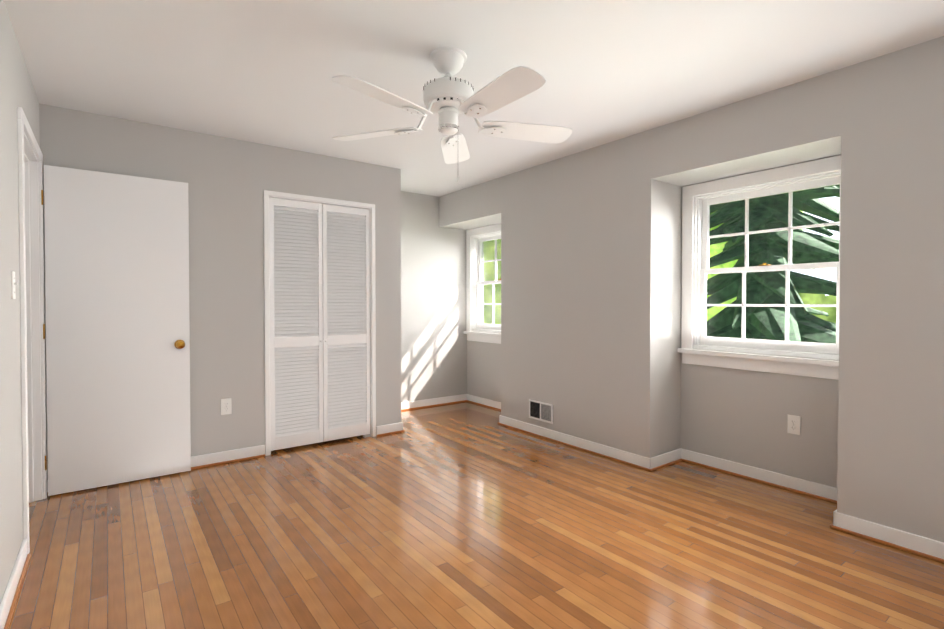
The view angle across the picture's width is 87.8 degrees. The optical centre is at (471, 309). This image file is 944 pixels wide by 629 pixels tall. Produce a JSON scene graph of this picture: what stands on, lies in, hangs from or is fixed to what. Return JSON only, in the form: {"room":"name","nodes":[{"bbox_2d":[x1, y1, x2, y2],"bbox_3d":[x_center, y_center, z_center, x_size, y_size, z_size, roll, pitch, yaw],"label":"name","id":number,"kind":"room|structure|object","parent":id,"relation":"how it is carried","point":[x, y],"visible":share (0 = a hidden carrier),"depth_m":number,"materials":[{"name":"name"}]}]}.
{"room":"empty bedroom","nodes":[
{"label":"empty bedroom","id":0,"kind":"room"},
{"bbox_2d":[0,0,39,603],"bbox_3d":[-1.530,-0.034,1.409,0.120,2.420,5.820,-1,1,-37],"label":"wall","id":1,"kind":"structure","parent":0,"point":[16,88],"depth_m":2.06,"materials":[{"name":"grey paint"}]},
{"bbox_2d":[11,271,17,298],"bbox_3d":[-1.963,-0.105,2.108,0.019,0.118,0.072,-1,1,-37],"label":"light switch","id":2,"kind":"object","parent":1,"relation":"attached to","point":[13,291],"visible":1,"depth_m":2.09,"materials":[{"name":"white plastic"}]},
{"bbox_2d":[0,539,30,628],"bbox_3d":[-0.958,1.142,0.779,0.026,0.088,3.798,-1,1,-37],"label":"baseboard","id":3,"kind":"structure","parent":1,"relation":"attached to","point":[8,603],"depth_m":1.97,"materials":[{"name":"white wood"}]},
{"bbox_2d":[17,107,46,554],"bbox_3d":[-2.418,0.107,2.607,0.154,2.102,0.904,-1,1,-37],"label":"door frame","id":4,"kind":"structure","parent":1,"relation":"attached to","point":[32,309],"depth_m":2.93,"materials":[{"name":"white wood"}]},
{"bbox_2d":[41,165,190,495],"bbox_3d":[-2.294,0.128,3.210,0.780,2.018,0.142,-1,1,-37],"label":"bedroom door","id":5,"kind":"structure","parent":4,"relation":"attached to","point":[117,321],"depth_m":3.19,"materials":[{"name":"white wood"}]},
{"bbox_2d":[39,104,400,479],"bbox_3d":[-1.891,-0.075,4.092,2.500,2.420,0.780,-1,1,-37],"label":"wall","id":6,"kind":"structure","parent":0,"point":[229,181],"depth_m":3.67,"materials":[{"name":"grey paint"}]},
{"bbox_2d":[47,445,264,494],"bbox_3d":[-2.133,1.101,3.429,1.300,0.088,0.026,-1,1,-37],"label":"baseboard","id":7,"kind":"structure","parent":6,"relation":"attached to","point":[200,461],"depth_m":3.65,"materials":[{"name":"white wood"}]},
{"bbox_2d":[221,398,231,414],"bbox_3d":[-1.833,0.722,3.656,0.072,0.118,0.010,-1,1,-37],"label":"outlet","id":8,"kind":"object","parent":6,"relation":"attached to","point":[226,407],"visible":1,"depth_m":3.65,"materials":[{"name":"white plastic"}]},
{"bbox_2d":[269,197,369,450],"bbox_3d":[-1.248,0.126,4.105,0.847,2.019,0.052,-1,1,-37],"label":"closet doors","id":9,"kind":"structure","parent":6,"relation":"in","point":[319,322],"depth_m":4.08,"materials":[{"name":"white wood"}]},
{"bbox_2d":[264,190,375,455],"bbox_3d":[-1.266,0.102,4.129,0.935,2.065,0.112,-1,1,-37],"label":"trim","id":10,"kind":"structure","parent":6,"relation":"attached to","point":[298,197],"depth_m":3.98,"materials":[{"name":"white wood"}]},
{"bbox_2d":[381,422,402,430],"bbox_3d":[-0.869,1.080,4.842,0.014,0.088,0.764,-1,1,-37],"label":"baseboard","id":11,"kind":"structure","parent":6,"relation":"attached to","point":[395,426],"depth_m":4.49,"materials":[{"name":"white wood"}]},
{"bbox_2d":[401,191,466,402],"bbox_3d":[-2.096,-0.081,4.519,5.280,2.420,0.150,-1,1,-37],"label":"wall","id":12,"kind":"structure","parent":0,"point":[433,317],"depth_m":5.63,"materials":[{"name":"grey paint"}]},
{"bbox_2d":[401,394,467,410],"bbox_3d":[-0.583,1.069,5.551,1.320,0.088,0.026,-1,1,-37],"label":"baseboard","id":13,"kind":"structure","parent":12,"relation":"attached to","point":[417,404],"depth_m":5.65,"materials":[{"name":"white wood"}]},
{"bbox_2d":[4,0,943,196],"bbox_3d":[-0.406,-1.317,2.224,5.280,0.120,5.820,-1,1,-37],"label":"ceiling","id":14,"kind":"structure","parent":0,"point":[261,71],"depth_m":2.47,"materials":[{"name":"white paint"}]},
{"bbox_2d":[331,47,571,181],"bbox_3d":[-0.099,-0.947,2.405,1.276,0.625,1.238,-1,1,-37],"label":"ceiling fan","id":15,"kind":"object","parent":14,"relation":"hanging from","point":[448,98],"visible":1,"depth_m":2.37,"materials":[{"name":"white plastic"}]},
{"bbox_2d":[9,401,943,628],"bbox_3d":[-0.406,1.213,2.263,5.280,0.100,5.820,-1,1,-37],"label":"floor","id":16,"kind":"structure","parent":0,"point":[465,515],"depth_m":2.38,"materials":[{"name":"brown wood"}]},
{"bbox_2d":[467,155,838,487],"bbox_3d":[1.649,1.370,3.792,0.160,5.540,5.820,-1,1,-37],"label":"wall","id":17,"kind":"structure","parent":0,"point":[736,415],"depth_m":3.31,"materials":[{"name":"grey paint"}]},
{"bbox_2d":[464,223,500,343],"bbox_3d":[0.327,-0.287,5.526,0.245,1.327,1.114,-1,1,-37],"label":"window","id":18,"kind":"structure","parent":17,"relation":"in","point":[483,281],"depth_m":5.77,"materials":[{"name":"white wood"}]},
{"bbox_2d":[466,394,500,410],"bbox_3d":[0.272,1.070,5.486,0.026,0.088,1.090,-1,1,-37],"label":"baseboard","id":19,"kind":"structure","parent":17,"relation":"attached to","point":[485,402],"depth_m":5.65,"materials":[{"name":"white wood"}]},
{"bbox_2d":[678,155,840,379],"bbox_3d":[1.976,-0.253,3.306,0.245,1.327,1.114,-1,1,-37],"label":"window","id":20,"kind":"structure","parent":17,"relation":"in","point":[699,199],"depth_m":3.35,"materials":[{"name":"white wood"}]},
{"bbox_2d":[682,449,836,502],"bbox_3d":[1.911,1.104,3.279,0.026,0.088,1.120,-1,1,-37],"label":"baseboard","id":21,"kind":"structure","parent":17,"relation":"attached to","point":[813,489],"depth_m":3.24,"materials":[{"name":"white wood"}]},
{"bbox_2d":[787,415,800,434],"bbox_3d":[2.042,0.730,3.111,0.010,0.118,0.072,-1,1,-37],"label":"outlet","id":22,"kind":"object","parent":17,"relation":"attached to","point":[794,424],"visible":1,"depth_m":3.11,"materials":[{"name":"white plastic"}]},
{"bbox_2d":[439,36,943,542],"bbox_3d":[1.424,-0.067,3.603,0.400,2.420,5.520,-1,1,-37],"label":"wall","id":23,"kind":"structure","parent":0,"point":[591,260],"depth_m":3.05,"materials":[{"name":"grey paint"}]},
{"bbox_2d":[529,399,552,423],"bbox_3d":[0.611,0.904,4.368,0.012,0.170,0.295,-1,1,-37],"label":"air vent","id":24,"kind":"object","parent":23,"relation":"in","point":[541,411],"visible":1,"depth_m":4.36,"materials":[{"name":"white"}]},
{"bbox_2d":[498,415,655,471],"bbox_3d":[0.766,1.091,4.150,0.026,0.088,1.697,-1,1,-37],"label":"baseboard","id":25,"kind":"structure","parent":23,"relation":"attached to","point":[632,459],"depth_m":3.96,"materials":[{"name":"white wood"}]},
{"bbox_2d":[654,448,683,469],"bbox_3d":[1.419,1.099,3.594,0.360,0.088,0.026,-1,1,-37],"label":"baseboard","id":26,"kind":"structure","parent":23,"relation":"attached to","point":[674,456],"depth_m":3.62,"materials":[{"name":"white wood"}]},
{"bbox_2d":[830,509,943,562],"bbox_3d":[2.404,1.124,1.945,0.026,0.088,1.661,-1,1,-37],"label":"baseboard","id":27,"kind":"structure","parent":23,"relation":"attached to","point":[925,545],"depth_m":2.41,"materials":[{"name":"white wood"}]},
{"label":"outside","id":28,"kind":"structure","parent":0,"visible":0},
{"bbox_2d":[790,197,839,322],"bbox_3d":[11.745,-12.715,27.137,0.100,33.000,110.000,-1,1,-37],"label":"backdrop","id":29,"kind":"structure","parent":28,"point":[808,298],"depth_m":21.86,"materials":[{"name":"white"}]},
{"bbox_3d":[11.667,3.978,21.103,35.520,0.200,80.000,-1,1,-37],"label":"ground","id":30,"kind":"structure","parent":28,"visible":0},
{"bbox_2d":[706,184,839,342],"bbox_3d":[3.288,-4.863,10.147,11.972,17.812,24.569,-1,1,-37],"label":"trees","id":31,"kind":"object","parent":30,"relation":"on","point":[774,325],"depth_m":8.97,"materials":[{"name":"green plant"}]}
]}

